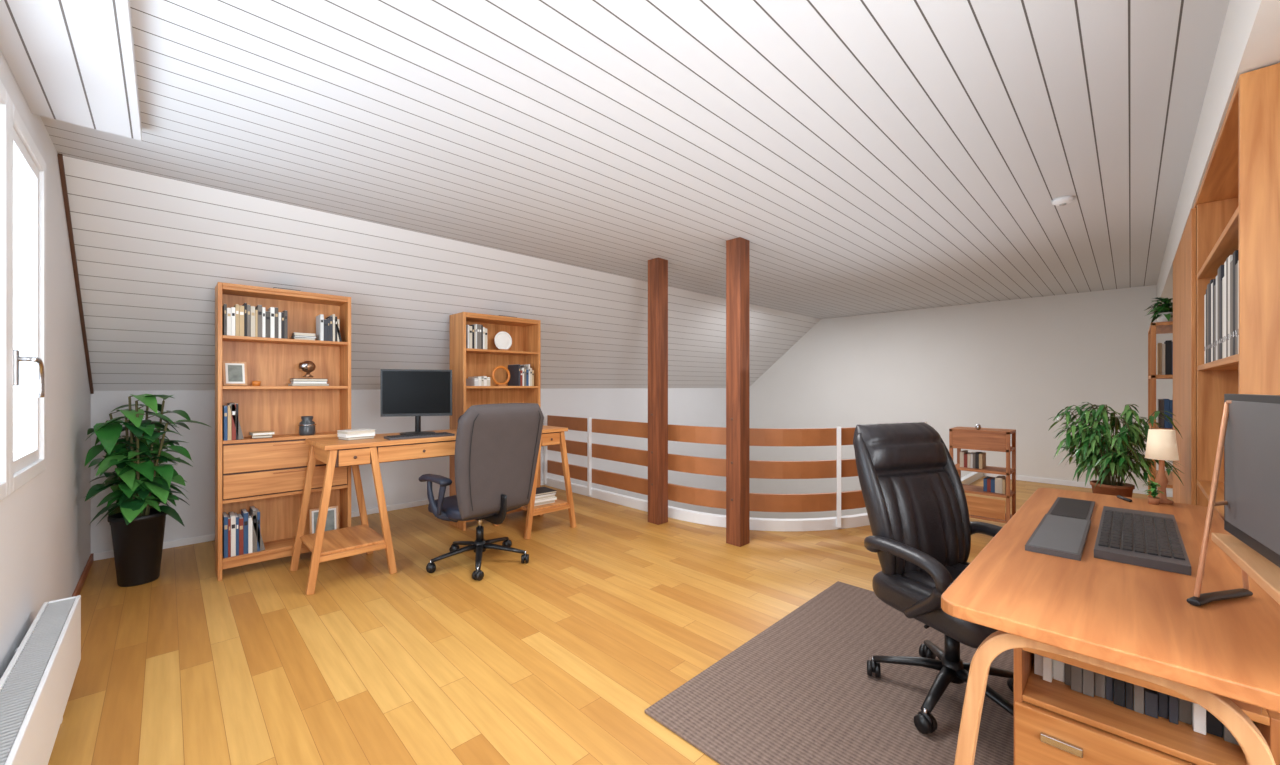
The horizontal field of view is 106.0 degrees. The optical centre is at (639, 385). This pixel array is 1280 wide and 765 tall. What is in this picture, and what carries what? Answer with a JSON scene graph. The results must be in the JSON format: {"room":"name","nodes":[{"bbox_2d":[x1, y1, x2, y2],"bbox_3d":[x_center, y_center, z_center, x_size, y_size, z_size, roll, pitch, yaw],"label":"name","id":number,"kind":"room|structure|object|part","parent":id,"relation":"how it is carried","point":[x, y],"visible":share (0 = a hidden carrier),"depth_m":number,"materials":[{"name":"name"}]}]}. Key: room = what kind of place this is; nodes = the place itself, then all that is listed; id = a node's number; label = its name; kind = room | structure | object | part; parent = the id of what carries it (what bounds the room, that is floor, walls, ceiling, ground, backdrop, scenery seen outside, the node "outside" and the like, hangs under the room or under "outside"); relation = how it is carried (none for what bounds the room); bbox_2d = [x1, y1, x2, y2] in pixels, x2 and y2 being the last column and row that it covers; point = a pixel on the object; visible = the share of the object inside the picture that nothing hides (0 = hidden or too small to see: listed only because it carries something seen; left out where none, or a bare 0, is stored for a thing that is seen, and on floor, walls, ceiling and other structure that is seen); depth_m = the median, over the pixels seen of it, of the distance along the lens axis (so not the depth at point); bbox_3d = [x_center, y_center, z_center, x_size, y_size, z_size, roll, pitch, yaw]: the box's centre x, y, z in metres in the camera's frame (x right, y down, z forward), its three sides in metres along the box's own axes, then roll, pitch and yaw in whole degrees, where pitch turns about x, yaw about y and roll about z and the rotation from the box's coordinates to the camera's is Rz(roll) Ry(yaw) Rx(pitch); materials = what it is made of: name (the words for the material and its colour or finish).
{"room":"home office","nodes":[
{"label":"home office","id":0,"kind":"room"},
{"bbox_2d":[0,50,90,678],"bbox_3d":[-1.825,1.345,1.186,0.200,4.910,5.750,0,0,-45],"label":"wall","id":1,"kind":"structure","parent":0,"point":[45,525],"depth_m":2.24,"materials":[{"name":"white paint"}]},
{"bbox_2d":[0,80,9,500],"bbox_3d":[-1.630,-0.290,1.090,0.082,1.280,1.200,0,0,-45],"label":"window","id":2,"kind":"structure","parent":1,"relation":"in","point":[4,96],"depth_m":1.51,"materials":[{"name":"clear glass"}]},
{"bbox_2d":[10,98,45,493],"bbox_3d":[-2.264,-0.290,1.772,0.134,1.280,0.660,0,0,-45],"label":"window","id":3,"kind":"structure","parent":1,"relation":"in","point":[27,165],"depth_m":1.92,"materials":[{"name":"clear glass"}]},
{"bbox_2d":[0,595,80,764],"bbox_3d":[-1.589,1.020,1.179,0.124,0.360,2.110,0,0,-45],"label":"radiator","id":4,"kind":"object","parent":1,"relation":"attached to","point":[36,685],"visible":1,"depth_m":1.44,"materials":[{"name":"white metal"}]},
{"bbox_2d":[57,153,93,393],"bbox_3d":[-3.258,-0.530,2.799,0.014,1.167,1.414,0,0,-45],"label":"trim","id":5,"kind":"structure","parent":1,"relation":"attached to","point":[60,156],"depth_m":2.66,"materials":[{"name":"brown wood"}]},
{"bbox_2d":[72,553,93,596],"bbox_3d":[-1.818,1.175,1.333,0.014,0.050,5.550,0,0,-45],"label":"baseboard","id":6,"kind":"structure","parent":1,"relation":"attached to","point":[85,572],"depth_m":2.94,"materials":[{"name":"brown wood"}]},
{"bbox_2d":[0,0,141,140],"bbox_3d":[-1.007,-1.080,0.707,0.295,0.060,3.520,0,0,-45],"label":"ceiling soffit","id":7,"kind":"structure","parent":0,"point":[71,61],"depth_m":1.55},
{"bbox_2d":[91,388,725,553],"bbox_3d":[-0.943,1.915,6.224,8.520,3.770,0.200,0,0,-45],"label":"wall","id":8,"kind":"structure","parent":0,"point":[705,407],"depth_m":4.71,"materials":[{"name":"white paint"}]},
{"bbox_2d":[94,481,543,560],"bbox_3d":[-2.460,1.175,4.582,3.626,0.050,0.014,0,0,-45],"label":"baseboard","id":9,"kind":"structure","parent":8,"relation":"attached to","point":[205,538],"depth_m":3.70,"materials":[{"name":"white wood"}]},
{"bbox_2d":[63,155,820,390],"bbox_3d":[-0.417,-0.580,5.689,8.520,1.260,1.500,0,0,-45],"label":"ceiling","id":10,"kind":"structure","parent":0,"point":[153,252],"depth_m":3.48,"materials":[{"name":"white wood"}]},
{"bbox_2d":[48,476,1172,764],"bbox_3d":[1.072,1.325,4.173,8.120,0.250,5.550,0,0,-45],"label":"floor","id":11,"kind":"structure","parent":0,"point":[558,657],"depth_m":2.30,"materials":[{"name":"brown wood"}]},
{"bbox_2d":[85,394,210,586],"bbox_3d":[-3.075,0.624,2.969,0.617,1.153,0.530,0,0,22],"label":"rubber plant","id":12,"kind":"object","parent":11,"relation":"on","point":[136,520],"visible":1,"depth_m":2.88,"materials":[{"name":"green plant"}]},
{"bbox_2d":[215,282,350,580],"bbox_3d":[-2.416,0.280,3.297,0.725,1.840,0.250,0,0,-45],"label":"bookcase","id":13,"kind":"object","parent":11,"relation":"on","point":[268,475],"visible":0.8,"depth_m":3.29,"materials":[{"name":"brown wood"}]},
{"bbox_2d":[222,402,243,440],"bbox_3d":[-2.604,0.223,3.082,0.096,0.234,0.149,0,0,-45],"label":"books","id":14,"kind":"object","parent":13,"relation":"in","point":[231,428],"visible":0.98,"depth_m":3.02,"materials":[{"name":"paper"}]},
{"bbox_2d":[222,361,246,385],"bbox_3d":[-2.604,-0.078,3.095,0.058,0.158,0.120,0,0,37],"label":"photo frame","id":15,"kind":"object","parent":13,"relation":"in","point":[234,373],"visible":0.95,"depth_m":3.08,"materials":[{"name":"wood"}]},
{"bbox_2d":[222,506,264,557],"bbox_3d":[-2.573,0.935,3.128,0.204,0.270,0.171,0,0,-45],"label":"books","id":16,"kind":"object","parent":13,"relation":"in","point":[241,534],"visible":1,"depth_m":3.07,"materials":[{"name":"paper"}]},
{"bbox_2d":[222,303,287,338],"bbox_3d":[-2.523,-0.422,3.162,0.323,0.215,0.150,0,0,-45],"label":"books","id":17,"kind":"object","parent":13,"relation":"in","point":[244,320],"visible":0.94,"depth_m":3.10,"materials":[{"name":"paper"}]},
{"bbox_2d":[251,381,260,385],"bbox_3d":[-2.511,-0.018,3.155,0.050,0.035,0.050,0,0,-45],"label":"bowl","id":18,"kind":"object","parent":13,"relation":"on","point":[254,383],"visible":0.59,"depth_m":3.14,"materials":[{"name":"orange ceramic"}]},
{"bbox_2d":[249,431,274,438],"bbox_3d":[-2.497,0.321,3.183,0.126,0.038,0.121,0,0,-45],"label":"book stack","id":19,"kind":"object","parent":13,"relation":"in","point":[258,434],"visible":1,"depth_m":3.15,"materials":[{"name":"paper"}]},
{"bbox_2d":[291,332,316,339],"bbox_3d":[-2.333,-0.339,3.344,0.133,0.047,0.124,0,0,-45],"label":"book stack","id":20,"kind":"object","parent":13,"relation":"in","point":[303,336],"visible":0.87,"depth_m":3.30,"materials":[{"name":"paper"}]},
{"bbox_2d":[298,416,315,434],"bbox_3d":[-2.318,0.275,3.358,0.106,0.130,0.106,0,0,-45],"label":"glass jar","id":21,"kind":"object","parent":13,"relation":"in","point":[307,425],"visible":1,"depth_m":3.33,"materials":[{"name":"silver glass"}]},
{"bbox_2d":[288,378,328,385],"bbox_3d":[-2.311,-0.026,3.365,0.223,0.052,0.149,0,0,-45],"label":"book stack","id":22,"kind":"object","parent":13,"relation":"in","point":[294,381],"visible":1,"depth_m":3.31,"materials":[{"name":"paper"}]},
{"bbox_2d":[299,361,315,376],"bbox_3d":[-2.313,-0.119,3.353,0.086,0.115,0.098,0,0,-11],"label":"ornament","id":23,"kind":"object","parent":22,"relation":"on","point":[306,366],"visible":1,"depth_m":3.34,"materials":[{"name":"brown metal"}]},
{"bbox_2d":[309,506,337,533],"bbox_3d":[-2.254,0.970,3.439,0.170,0.202,0.058,0,0,-39],"label":"photo frame","id":24,"kind":"object","parent":13,"relation":"in","point":[332,515],"visible":0.41,"depth_m":3.44,"materials":[{"name":"wood"}]},
{"bbox_2d":[316,314,341,341],"bbox_3d":[-2.229,-0.411,3.452,0.130,0.193,0.151,0,0,-45],"label":"books","id":25,"kind":"object","parent":13,"relation":"in","point":[327,329],"visible":0.84,"depth_m":3.40,"materials":[{"name":"paper"}]},
{"bbox_2d":[289,425,575,594],"bbox_3d":[-1.412,0.776,3.620,1.917,0.852,0.556,0,0,-45],"label":"writing desk","id":26,"kind":"object","parent":11,"relation":"on","point":[334,452],"visible":0.67,"depth_m":3.12,"materials":[{"name":"brown wood"}]},
{"bbox_2d":[337,428,375,440],"bbox_3d":[-1.881,0.321,3.199,0.146,0.059,0.186,0,0,36],"label":"book stack","id":27,"kind":"object","parent":26,"relation":"on","point":[351,434],"visible":1,"depth_m":3.15,"materials":[{"name":"paper"}]},
{"bbox_2d":[380,369,451,434],"bbox_3d":[-1.636,0.115,3.548,0.480,0.470,0.240,0,0,-16],"label":"computer monitor","id":28,"kind":"object","parent":26,"relation":"on","point":[403,392],"visible":0.92,"depth_m":3.52,"materials":[{"name":"black plastic"}]},
{"bbox_2d":[384,432,454,439],"bbox_3d":[-1.506,0.341,3.301,0.420,0.018,0.140,0,0,-42],"label":"keyboard","id":29,"kind":"object","parent":26,"relation":"on","point":[440,434],"visible":1,"depth_m":3.25,"materials":[{"name":"plastic"}]},
{"bbox_2d":[534,487,556,505],"bbox_3d":[-0.856,0.930,4.066,0.228,0.100,0.223,0,0,-41],"label":"magazine stack","id":30,"kind":"object","parent":26,"relation":"on","point":[544,495],"visible":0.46,"depth_m":4.01,"materials":[{"name":"paper"}]},
{"bbox_2d":[419,403,543,580],"bbox_3d":[-1.086,0.656,3.274,0.699,1.089,0.686,0,0,40],"label":"office chair","id":31,"kind":"object","parent":11,"relation":"on","point":[497,446],"visible":1,"depth_m":3.06,"materials":[{"name":"grey fabric"}]},
{"bbox_2d":[450,312,540,530],"bbox_3d":[-1.290,0.292,4.348,0.745,1.815,0.290,0,0,-45],"label":"bookcase","id":32,"kind":"object","parent":11,"relation":"on","point":[525,334],"visible":0.48,"depth_m":4.39,"materials":[{"name":"brown wood"}]},
{"bbox_2d":[466,324,486,348],"bbox_3d":[-1.449,-0.421,4.168,0.176,0.211,0.200,0,0,-45],"label":"books","id":33,"kind":"object","parent":32,"relation":"in","point":[476,334],"visible":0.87,"depth_m":4.09,"materials":[{"name":"paper"}]},
{"bbox_2d":[466,376,489,385],"bbox_3d":[-1.418,-0.042,4.199,0.144,0.085,0.200,0,0,-45],"label":"books","id":34,"kind":"object","parent":32,"relation":"in","point":[476,380],"visible":0.95,"depth_m":4.13,"materials":[{"name":"paper"}]},
{"bbox_2d":[492,366,509,385],"bbox_3d":[-1.242,-0.093,4.317,0.179,0.180,0.050,0,0,-45],"label":"ring ornament","id":35,"kind":"object","parent":32,"relation":"in","point":[497,367],"visible":1,"depth_m":4.30,"materials":[{"name":"brown wood"}]},
{"bbox_2d":[494,331,511,350],"bbox_3d":[-1.228,-0.405,4.331,0.173,0.174,0.050,0,0,-45],"label":"decorative plate","id":36,"kind":"object","parent":32,"relation":"on","point":[503,340],"visible":0.94,"depth_m":4.32,"materials":[{"name":"ceramic"}]},
{"bbox_2d":[508,364,533,385],"bbox_3d":[-1.113,-0.100,4.498,0.159,0.200,0.200,0,0,-45],"label":"books","id":37,"kind":"object","parent":32,"relation":"in","point":[520,375],"visible":0.98,"depth_m":4.43,"materials":[{"name":"paper"}]},
{"bbox_2d":[648,258,667,524],"bbox_3d":[0.156,0.045,4.247,0.131,2.310,0.128,0,0,-45],"label":"wooden post","id":38,"kind":"object","parent":11,"relation":"on","point":[657,267],"visible":1,"depth_m":4.20,"materials":[{"name":"brown wood"}]},
{"bbox_2d":[726,237,749,546],"bbox_3d":[0.745,0.045,3.677,0.131,2.310,0.128,0,0,-45],"label":"wooden post","id":39,"kind":"object","parent":11,"relation":"on","point":[737,249],"visible":1,"depth_m":3.63,"materials":[{"name":"brown wood"}]},
{"bbox_2d":[544,414,982,530],"bbox_3d":[1.796,0.770,5.098,5.754,0.860,2.149,0,0,-6],"label":"railing","id":40,"kind":"object","parent":11,"relation":"on","point":[837,501],"visible":0.64,"depth_m":4.14,"materials":[{"name":"brown wood"}]},
{"bbox_2d":[645,581,1013,764],"bbox_3d":[1.091,1.194,1.864,1.670,0.011,1.370,0,0,-45],"label":"rug","id":41,"kind":"object","parent":11,"relation":"on","point":[800,691],"visible":0.65,"depth_m":1.84,"materials":[{"name":"grey carpet"}]},
{"bbox_2d":[853,422,1013,733],"bbox_3d":[1.188,0.674,1.826,0.620,1.027,0.600,0,0,-20],"label":"office chair","id":42,"kind":"object","parent":41,"relation":"on","point":[914,496],"visible":0.85,"depth_m":1.89,"materials":[{"name":"black leather"}]},
{"bbox_2d":[1014,648,1279,764],"bbox_3d":[1.112,0.888,1.093,0.362,0.597,0.380,0,0,-45],"label":"filing cabinet","id":43,"kind":"object","parent":41,"relation":"on","point":[1055,724],"visible":0.58,"depth_m":1.02,"materials":[{"name":"brown wood"}]},
{"bbox_2d":[1034,654,1239,745],"bbox_3d":[1.123,0.665,1.104,0.150,0.085,0.331,0,0,-45],"label":"books","id":44,"kind":"object","parent":43,"relation":"in","point":[1156,704],"visible":0.26,"depth_m":1.05,"materials":[{"name":"grey paper"}]},
{"bbox_2d":[949,427,1015,522],"bbox_3d":[2.847,0.779,4.010,0.287,0.842,0.410,0,0,-45],"label":"shelf","id":45,"kind":"object","parent":11,"relation":"on","point":[986,439],"visible":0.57,"depth_m":3.90,"materials":[{"name":"brown wood"}]},
{"bbox_2d":[960,450,985,468],"bbox_3d":[2.798,0.616,4.051,0.150,0.128,0.156,0,0,-45],"label":"books","id":46,"kind":"object","parent":45,"relation":"in","point":[977,460],"visible":1,"depth_m":4.00,"materials":[{"name":"beige paper"}]},
{"bbox_2d":[983,475,1005,493],"bbox_3d":[2.908,0.798,3.939,0.150,0.125,0.142,0,0,-45],"label":"books","id":47,"kind":"object","parent":45,"relation":"in","point":[997,484],"visible":0.94,"depth_m":3.89,"materials":[{"name":"paper"}]},
{"bbox_2d":[941,488,1279,764],"bbox_3d":[1.221,0.800,1.254,1.440,0.801,0.473,0,0,-45],"label":"desk","id":48,"kind":"object","parent":11,"relation":"on","point":[1139,622],"visible":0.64,"depth_m":0.87,"materials":[{"name":"brown wood"}]},
{"bbox_2d":[1025,497,1094,560],"bbox_3d":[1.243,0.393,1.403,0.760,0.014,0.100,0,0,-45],"label":"notebook","id":49,"kind":"object","parent":48,"relation":"on","point":[1063,532],"depth_m":1.29,"materials":[{"name":"paper"}]},
{"bbox_2d":[1117,495,1131,501],"bbox_3d":[1.694,0.394,1.686,0.010,0.010,0.067,0,0,19],"label":"pen","id":50,"kind":"object","parent":48,"relation":"on","point":[1118,496],"visible":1,"depth_m":1.68,"materials":[{"name":"black plastic"}]},
{"bbox_2d":[1094,506,1190,575],"bbox_3d":[1.316,0.388,1.272,0.579,0.023,0.149,0,0,-45],"label":"keyboard","id":51,"kind":"object","parent":48,"relation":"on","point":[1153,540],"visible":1,"depth_m":1.17,"materials":[{"name":"black plastic"}]},
{"bbox_2d":[1141,480,1162,504],"bbox_3d":[1.737,0.361,1.634,0.048,0.079,0.064,0,0,16],"label":"potted succulent","id":52,"kind":"object","parent":48,"relation":"on","point":[1154,500],"visible":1,"depth_m":1.63,"materials":[{"name":"green plant"}]},
{"bbox_2d":[1145,429,1178,503],"bbox_3d":[1.789,0.275,1.653,0.080,0.250,0.080,0,0,-45],"label":"table lamp","id":53,"kind":"object","parent":48,"relation":"on","point":[1161,445],"visible":0.86,"depth_m":1.64,"materials":[{"name":"fabric"}]},
{"bbox_2d":[1186,394,1279,605],"bbox_3d":[1.006,0.207,0.736,0.198,0.384,0.486,0,0,40],"label":"monitor riser","id":54,"kind":"object","parent":48,"relation":"on","point":[1265,573],"depth_m":0.82,"materials":[{"name":"wood"}]},
{"bbox_3d":[1.008,0.145,0.745,0.048,0.260,0.420,0,0,38],"label":"computer monitor","id":55,"kind":"part","parent":54,"relation":"part of","materials":[{"name":"grey plastic"}]},
{"bbox_2d":[1048,402,1182,497],"bbox_3d":[2.348,0.642,2.402,0.463,1.119,0.491,0,0,-45],"label":"potted palm","id":56,"kind":"object","parent":11,"relation":"on","point":[1090,453],"visible":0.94,"depth_m":2.35,"materials":[{"name":"green plant"}]},
{"bbox_2d":[1148,321,1172,496],"bbox_3d":[3.970,0.379,3.522,0.800,1.642,0.340,0,0,-45],"label":"open shelf","id":57,"kind":"object","parent":11,"relation":"on","point":[1155,328],"visible":0.21,"depth_m":3.36,"materials":[{"name":"brown wood"}]},
{"bbox_2d":[1144,297,1172,322],"bbox_3d":[3.684,-0.536,3.382,0.198,0.188,0.211,0,0,32],"label":"ivy","id":58,"kind":"object","parent":57,"relation":"on","point":[1164,312],"visible":0.88,"depth_m":3.37,"materials":[{"name":"plant"}]},
{"bbox_2d":[1157,340,1172,374],"bbox_3d":[3.789,-0.196,3.349,0.200,0.239,0.265,0,0,-45],"label":"books","id":59,"kind":"object","parent":57,"relation":"in","point":[1164,351],"visible":0.2,"depth_m":3.35,"materials":[{"name":"beige paper"}]},
{"bbox_2d":[1158,399,1172,427],"bbox_3d":[3.791,0.173,3.347,0.200,0.239,0.261,0,0,-45],"label":"books","id":60,"kind":"object","parent":57,"relation":"in","point":[1164,405],"visible":0.2,"depth_m":3.35,"materials":[{"name":"blue paper"}]},
{"bbox_2d":[1173,63,1279,520],"bbox_3d":[2.664,0.182,2.104,2.650,2.035,0.347,0,0,-45],"label":"bookcase","id":61,"kind":"object","parent":11,"relation":"on","point":[1237,204],"visible":0.57,"depth_m":1.64,"materials":[{"name":"brown wood"}]},
{"bbox_2d":[1204,250,1238,363],"bbox_3d":[2.139,-0.260,1.616,1.116,0.340,0.246,0,0,-45],"label":"binders","id":62,"kind":"object","parent":61,"relation":"in","point":[1221,298],"visible":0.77,"depth_m":1.66,"materials":[{"name":"white paper"}]},
{"bbox_2d":[40,0,1229,318],"bbox_3d":[1.633,-1.160,3.603,8.520,0.100,4.350,0,0,-45],"label":"ceiling","id":63,"kind":"structure","parent":0,"point":[870,156],"depth_m":2.06,"materials":[{"name":"white wood"}]},
{"bbox_2d":[1051,196,1074,205],"bbox_3d":[2.510,-1.092,2.860,0.104,0.036,0.104,0,0,-45],"label":"smoke detector","id":64,"kind":"object","parent":63,"relation":"attached to","point":[1064,200],"visible":1,"depth_m":2.84,"materials":[{"name":"white plastic"}]},
{"bbox_2d":[750,285,1172,518],"bbox_3d":[4.040,1.345,7.089,0.200,4.910,5.950,0,0,-45],"label":"wall","id":65,"kind":"structure","parent":0,"point":[1016,364],"depth_m":6.51,"materials":[{"name":"white paint"}]},
{"bbox_2d":[983,473,1172,496],"bbox_3d":[5.232,1.170,5.723,0.014,0.060,1.930,0,0,-45],"label":"baseboard","id":66,"kind":"structure","parent":65,"relation":"attached to","point":[1022,478],"depth_m":5.86,"materials":[{"name":"white wood"}]},
{"bbox_2d":[1156,0,1279,306],"bbox_3d":[2.895,-0.975,2.319,8.120,0.270,0.350,0,0,-45],"label":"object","id":67,"kind":"structure","parent":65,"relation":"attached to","point":[1249,40],"depth_m":1.48,"materials":[{"name":"white paint"}]}
]}

